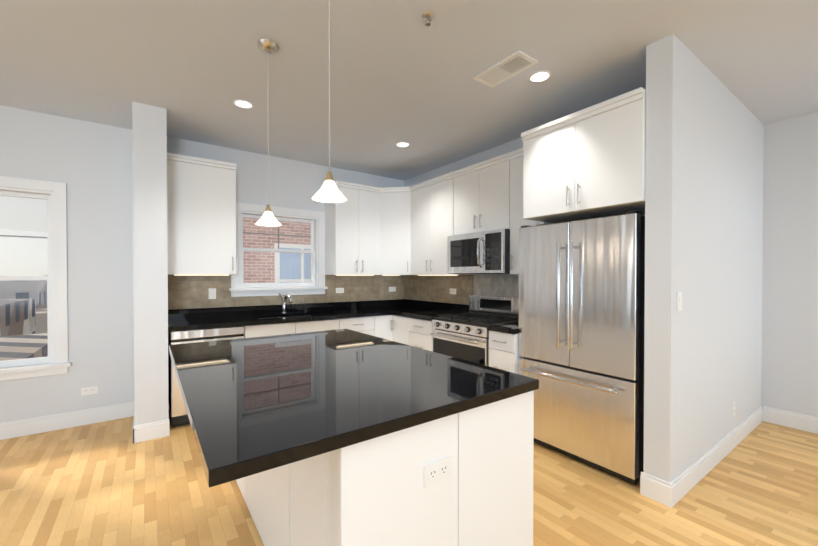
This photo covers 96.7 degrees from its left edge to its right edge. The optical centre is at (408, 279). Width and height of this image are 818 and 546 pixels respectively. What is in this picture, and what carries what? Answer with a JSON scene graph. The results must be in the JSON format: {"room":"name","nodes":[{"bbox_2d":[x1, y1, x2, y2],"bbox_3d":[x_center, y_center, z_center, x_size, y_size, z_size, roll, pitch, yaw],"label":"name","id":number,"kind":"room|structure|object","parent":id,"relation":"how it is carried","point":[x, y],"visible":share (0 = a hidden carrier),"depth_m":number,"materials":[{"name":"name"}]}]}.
{"room":"kitchen","nodes":[
{"label":"kitchen","id":0,"kind":"room"},
{"bbox_2d":[128,101,171,424],"bbox_3d":[-2.340,-0.060,3.293,0.230,2.760,0.705,0,1,-36],"label":"wall","id":1,"kind":"structure","parent":0,"point":[148,138],"depth_m":3.01,"materials":[{"name":"white paint"}]},
{"bbox_2d":[132,402,139,442],"bbox_3d":[-2.427,1.251,3.217,0.014,0.140,0.689,0,1,-36],"label":"baseboard","id":2,"kind":"structure","parent":1,"relation":"attached to","point":[136,428],"depth_m":2.96,"materials":[{"name":"white wood"}]},
{"bbox_2d":[0,105,403,422],"bbox_3d":[-3.092,-0.061,3.354,7.570,2.760,0.250,0,1,-36],"label":"wall","id":3,"kind":"structure","parent":0,"point":[91,158],"depth_m":3.35,"materials":[{"name":"white paint"}]},
{"bbox_2d":[0,176,70,380],"bbox_3d":[-3.460,-0.010,2.997,1.000,1.685,0.200,0,1,-36],"label":"window","id":4,"kind":"structure","parent":3,"relation":"in","point":[54,361],"depth_m":3.18,"materials":[{"name":"white wood"}]},
{"bbox_2d":[0,402,131,439],"bbox_3d":[-4.351,1.260,2.296,4.215,0.140,0.017,0,1,-36],"label":"baseboard","id":5,"kind":"structure","parent":3,"relation":"attached to","point":[18,428],"depth_m":3.22,"materials":[{"name":"white wood"}]},
{"bbox_2d":[81,386,97,395],"bbox_3d":[-2.923,1.015,3.326,0.115,0.070,0.007,0,1,-36],"label":"outlet","id":6,"kind":"object","parent":3,"relation":"attached to","point":[89,390],"visible":1,"depth_m":3.33,"materials":[{"name":"white plastic"}]},
{"bbox_2d":[167,152,236,275],"bbox_3d":[-2.101,-0.612,3.680,0.593,1.140,0.364,0,1,-36],"label":"upper cabinet","id":7,"kind":"object","parent":3,"relation":"attached to","point":[201,216],"visible":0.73,"depth_m":3.55,"materials":[{"name":"white wood"}]},
{"bbox_2d":[229,202,327,296],"bbox_3d":[-1.551,-0.338,4.368,1.130,1.045,0.200,0,1,-36],"label":"window","id":8,"kind":"structure","parent":3,"relation":"in","point":[316,285],"depth_m":4.37,"materials":[{"name":"white wood"}]},
{"bbox_2d":[168,275,403,309],"bbox_3d":[-1.260,0.115,4.512,2.942,0.353,0.010,0,1,-36],"label":"tile backsplash","id":9,"kind":"structure","parent":3,"relation":"attached to","point":[187,292],"depth_m":4.24,"materials":[{"name":"beige tile"}]},
{"bbox_2d":[209,288,215,298],"bbox_3d":[-2.104,0.149,3.892,0.070,0.115,0.010,0,1,-36],"label":"light switch","id":10,"kind":"object","parent":9,"relation":"attached to","point":[212,293],"visible":1,"depth_m":3.89,"materials":[{"name":"white plastic"}]},
{"bbox_2d":[336,288,343,292],"bbox_3d":[-0.904,0.141,4.757,0.115,0.070,0.007,0,1,-36],"label":"outlet","id":11,"kind":"object","parent":9,"relation":"attached to","point":[339,290],"visible":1,"depth_m":4.76,"materials":[{"name":"white plastic"}]},
{"bbox_2d":[389,287,395,291],"bbox_3d":[-0.238,0.136,5.236,0.115,0.070,0.007,0,1,-36],"label":"outlet","id":12,"kind":"object","parent":9,"relation":"attached to","point":[392,289],"visible":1,"depth_m":5.24,"materials":[{"name":"white plastic"}]},
{"bbox_2d":[325,180,380,275],"bbox_3d":[-0.725,-0.613,4.694,0.630,1.098,0.329,0,1,-36],"label":"upper cabinet","id":13,"kind":"object","parent":3,"relation":"attached to","point":[352,226],"depth_m":4.54,"materials":[{"name":"white wood"}]},
{"bbox_2d":[0,409,817,545],"bbox_3d":[1.189,1.426,-1.356,9.300,0.120,12.920,0,1,-36],"label":"floor","id":14,"kind":"structure","parent":0,"point":[108,483],"depth_m":2.21,"materials":[{"name":"brown wood"}]},
{"bbox_2d":[168,326,243,426],"bbox_3d":[-2.014,0.883,3.597,0.596,0.868,0.622,0,1,-36],"label":"dishwasher","id":15,"kind":"object","parent":14,"relation":"on","point":[179,415],"visible":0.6,"depth_m":3.27,"materials":[{"name":"grey metal"}]},
{"bbox_2d":[244,315,391,340],"bbox_3d":[-0.818,0.873,4.439,2.318,0.872,0.652,0,1,-36],"label":"base cabinet","id":16,"kind":"object","parent":14,"relation":"on","point":[378,326],"depth_m":4.04,"materials":[{"name":"white wood"}]},
{"bbox_2d":[168,299,415,330],"bbox_3d":[-1.073,0.475,4.258,2.938,0.359,0.646,0,1,-36],"label":"countertop","id":17,"kind":"structure","parent":16,"relation":"on","point":[196,318],"depth_m":4.06,"materials":[{"name":"black stone"}]},
{"bbox_2d":[278,293,292,313],"bbox_3d":[-1.410,0.276,4.170,0.101,0.240,0.307,0,1,-36],"label":"faucet","id":18,"kind":"object","parent":17,"relation":"on","point":[284,304],"visible":0.98,"depth_m":4.24,"materials":[{"name":"silver metal"}]},
{"bbox_2d":[236,390,533,545],"bbox_3d":[-0.345,0.895,2.030,0.941,0.874,1.801,0,1,-36],"label":"kitchen island","id":19,"kind":"object","parent":14,"relation":"on","point":[373,492],"visible":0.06,"depth_m":1.29,"materials":[{"name":"white wood"}]},
{"bbox_2d":[169,329,538,486],"bbox_3d":[-0.487,0.439,1.925,1.235,0.040,1.840,0,1,-36],"label":"island countertop","id":20,"kind":"structure","parent":19,"relation":"on","point":[254,405],"depth_m":1.38,"materials":[{"name":"black stone"}]},
{"bbox_2d":[424,456,450,487],"bbox_3d":[0.098,0.650,1.231,0.116,0.072,0.008,0,1,-36],"label":"outlet","id":21,"kind":"object","parent":19,"relation":"attached to","point":[436,472],"visible":1,"depth_m":1.23,"materials":[{"name":"white plastic"}]},
{"bbox_2d":[391,315,521,373],"bbox_3d":[0.569,0.878,3.934,0.652,0.872,1.856,0,1,-36],"label":"base cabinet","id":22,"kind":"object","parent":14,"relation":"on","point":[503,349],"depth_m":3.89,"materials":[{"name":"white wood"}]},
{"bbox_2d":[392,300,468,320],"bbox_3d":[0.265,0.365,4.350,0.658,0.140,0.767,0,1,-36],"label":"countertop","id":23,"kind":"structure","parent":22,"relation":"on","point":[423,310],"depth_m":4.51,"materials":[{"name":"black stone"}]},
{"bbox_2d":[487,322,518,333],"bbox_3d":[1.035,0.375,3.297,0.638,0.140,0.287,0,1,-36],"label":"countertop","id":24,"kind":"structure","parent":22,"relation":"on","point":[511,328],"depth_m":3.15,"materials":[{"name":"black stone"}]},
{"bbox_2d":[430,295,518,365],"bbox_3d":[0.695,0.748,3.712,0.689,1.135,0.764,0,1,-36],"label":"range","id":25,"kind":"object","parent":14,"relation":"on","point":[464,336],"visible":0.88,"depth_m":3.63,"materials":[{"name":"grey metal"}]},
{"bbox_2d":[518,211,644,484],"bbox_3d":[1.368,0.441,2.802,0.640,1.768,0.895,0,1,-36],"label":"fridge","id":26,"kind":"object","parent":14,"relation":"on","point":[581,314],"visible":0.81,"depth_m":2.54,"materials":[{"name":"grey metal"}]},
{"bbox_2d":[0,0,817,180],"bbox_3d":[1.189,-1.454,-1.385,9.300,0.120,12.920,0,1,-36],"label":"ceiling","id":27,"kind":"structure","parent":0,"point":[400,71],"depth_m":2.42,"materials":[{"name":"white paint"}]},
{"bbox_2d":[233,99,253,108],"bbox_3d":[-1.354,-1.434,2.971,0.156,0.006,0.156,0,1,-36],"label":"recessed light","id":28,"kind":"object","parent":27,"relation":"in","point":[242,104],"visible":1,"depth_m":2.97,"materials":[{"name":"white"}]},
{"bbox_2d":[256,39,280,225],"bbox_3d":[-0.861,-0.883,2.222,0.152,1.092,0.152,0,1,-36],"label":"pendant light","id":29,"kind":"object","parent":27,"relation":"hanging from","point":[268,47],"visible":1,"depth_m":2.20,"materials":[{"name":"white glass"}]},
{"bbox_2d":[312,0,346,202],"bbox_3d":[-0.349,-0.888,1.591,0.152,1.070,0.152,0,1,-36],"label":"pendant light","id":30,"kind":"object","parent":27,"relation":"hanging from","point":[328,192],"visible":1,"depth_m":1.59,"materials":[{"name":"white glass"}]},
{"bbox_2d":[396,142,409,147],"bbox_3d":[-0.066,-1.443,3.885,0.156,0.006,0.156,0,1,-36],"label":"recessed light","id":31,"kind":"object","parent":27,"relation":"in","point":[402,144],"visible":1,"depth_m":3.88,"materials":[{"name":"white"}]},
{"bbox_2d":[421,11,433,26],"bbox_3d":[0.102,-1.404,1.968,0.072,0.046,0.072,0,1,-36],"label":"sprinkler","id":32,"kind":"object","parent":27,"relation":"attached to","point":[427,17],"visible":1,"depth_m":1.96,"materials":[{"name":"silver metal"}]},
{"bbox_2d":[473,50,537,87],"bbox_3d":[0.650,-1.427,2.479,0.200,0.010,0.390,0,1,-36],"label":"ceiling vent","id":33,"kind":"object","parent":27,"relation":"in","point":[512,65],"visible":0.98,"depth_m":2.46,"materials":[{"name":"white metal"}]},
{"bbox_2d":[528,70,551,82],"bbox_3d":[0.922,-1.430,2.564,0.156,0.006,0.156,0,1,-36],"label":"recessed light","id":34,"kind":"object","parent":27,"relation":"in","point":[540,76],"visible":1,"depth_m":2.56,"materials":[{"name":"white"}]},
{"bbox_2d":[404,65,719,470],"bbox_3d":[1.043,-0.067,3.967,0.180,2.760,3.565,0,1,-36],"label":"wall","id":35,"kind":"structure","parent":0,"point":[698,112],"depth_m":2.39,"materials":[{"name":"white paint"}]},
{"bbox_2d":[381,185,412,275],"bbox_3d":[-0.175,-0.629,4.717,0.302,1.127,0.302,0,1,-36],"label":"upper cabinet","id":36,"kind":"object","parent":35,"relation":"attached to","point":[385,231],"depth_m":4.71,"materials":[{"name":"white wood"}]},
{"bbox_2d":[409,184,428,275],"bbox_3d":[0.270,-0.612,4.613,0.329,1.098,0.402,0,1,-36],"label":"upper cabinet","id":37,"kind":"object","parent":35,"relation":"attached to","point":[419,196],"depth_m":4.53,"materials":[{"name":"white wood"}]},
{"bbox_2d":[429,176,473,275],"bbox_3d":[0.505,-0.609,4.287,0.329,1.098,0.401,0,1,-36],"label":"upper cabinet","id":38,"kind":"object","parent":35,"relation":"attached to","point":[440,191],"depth_m":4.20,"materials":[{"name":"white wood"}]},
{"bbox_2d":[404,275,518,304],"bbox_3d":[0.656,0.175,4.361,0.011,0.469,2.460,0,1,-36],"label":"tile backsplash","id":39,"kind":"structure","parent":35,"relation":"attached to","point":[423,288],"depth_m":4.44,"materials":[{"name":"beige tile"}]},
{"bbox_2d":[450,288,455,293],"bbox_3d":[0.544,0.143,4.500,0.007,0.070,0.115,0,1,-36],"label":"outlet","id":40,"kind":"object","parent":39,"relation":"attached to","point":[452,291],"visible":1,"depth_m":4.50,"materials":[{"name":"white plastic"}]},
{"bbox_2d":[453,156,508,234],"bbox_3d":[0.848,-0.819,3.807,0.329,0.668,0.766,0,1,-36],"label":"upper cabinet","id":41,"kind":"object","parent":35,"relation":"attached to","point":[481,193],"depth_m":3.67,"materials":[{"name":"white wood"}]},
{"bbox_2d":[447,229,509,273],"bbox_3d":[0.784,-0.269,3.766,0.468,0.417,0.762,0,1,-36],"label":"microwave","id":42,"kind":"object","parent":41,"relation":"attached to","point":[485,252],"visible":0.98,"depth_m":3.57,"materials":[{"name":"grey metal"}]},
{"bbox_2d":[509,148,553,273],"bbox_3d":[1.181,-0.600,3.348,0.329,1.098,0.363,0,1,-36],"label":"upper cabinet","id":43,"kind":"object","parent":35,"relation":"attached to","point":[516,220],"depth_m":3.34,"materials":[{"name":"white wood"}]},
{"bbox_2d":[521,87,645,222],"bbox_3d":[1.411,-0.831,2.746,0.652,0.683,0.876,0,1,-36],"label":"upper cabinet","id":44,"kind":"object","parent":35,"relation":"attached to","point":[587,163],"visible":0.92,"depth_m":2.51,"materials":[{"name":"white wood"}]},
{"bbox_2d":[643,34,679,482],"bbox_3d":[1.492,-0.049,2.180,0.002,2.760,0.140,0,1,-36],"label":"wall","id":45,"kind":"structure","parent":0,"point":[663,55],"depth_m":2.17,"materials":[{"name":"white paint"}]},
{"bbox_2d":[676,292,681,310],"bbox_3d":[1.629,0.131,2.188,0.070,0.115,0.010,0,1,-36],"label":"light switch","id":46,"kind":"object","parent":45,"relation":"attached to","point":[679,302],"visible":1,"depth_m":2.18,"materials":[{"name":"white plastic"}]},
{"bbox_2d":[716,81,767,443],"bbox_3d":[2.689,-0.058,3.042,1.410,2.760,0.140,0,1,-36],"label":"wall","id":47,"kind":"structure","parent":0,"point":[730,216],"depth_m":2.96,"materials":[{"name":"white paint"}]},
{"bbox_2d":[660,406,763,507],"bbox_3d":[2.397,1.255,2.763,2.164,0.140,0.042,0,1,-36],"label":"baseboard","id":48,"kind":"structure","parent":47,"relation":"attached to","point":[677,489],"depth_m":2.47,"materials":[{"name":"white wood"}]},
{"bbox_2d":[732,401,734,416],"bbox_3d":[2.566,1.019,2.872,0.070,0.115,0.007,0,1,-36],"label":"outlet","id":49,"kind":"object","parent":47,"relation":"attached to","point":[733,408],"visible":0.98,"depth_m":2.86,"materials":[{"name":"white plastic"}]},
{"bbox_2d":[764,112,817,416],"bbox_3d":[5.978,-0.025,-0.194,0.150,2.760,9.235,0,1,-36],"label":"wall","id":50,"kind":"structure","parent":0,"point":[791,160],"depth_m":3.24,"materials":[{"name":"white paint"}]},
{"bbox_2d":[764,406,817,433],"bbox_3d":[5.898,1.285,-0.213,0.017,0.140,8.915,0,1,-36],"label":"baseboard","id":51,"kind":"structure","parent":50,"relation":"attached to","point":[798,421],"depth_m":3.24,"materials":[{"name":"white wood"}]},
{"label":"outside","id":52,"kind":"structure","parent":0,"visible":0},
{"bbox_2d":[0,217,310,360],"bbox_3d":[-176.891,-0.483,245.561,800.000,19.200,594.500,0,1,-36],"label":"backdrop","id":53,"kind":"structure","parent":52,"point":[12,311],"depth_m":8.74,"materials":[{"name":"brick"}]}
]}

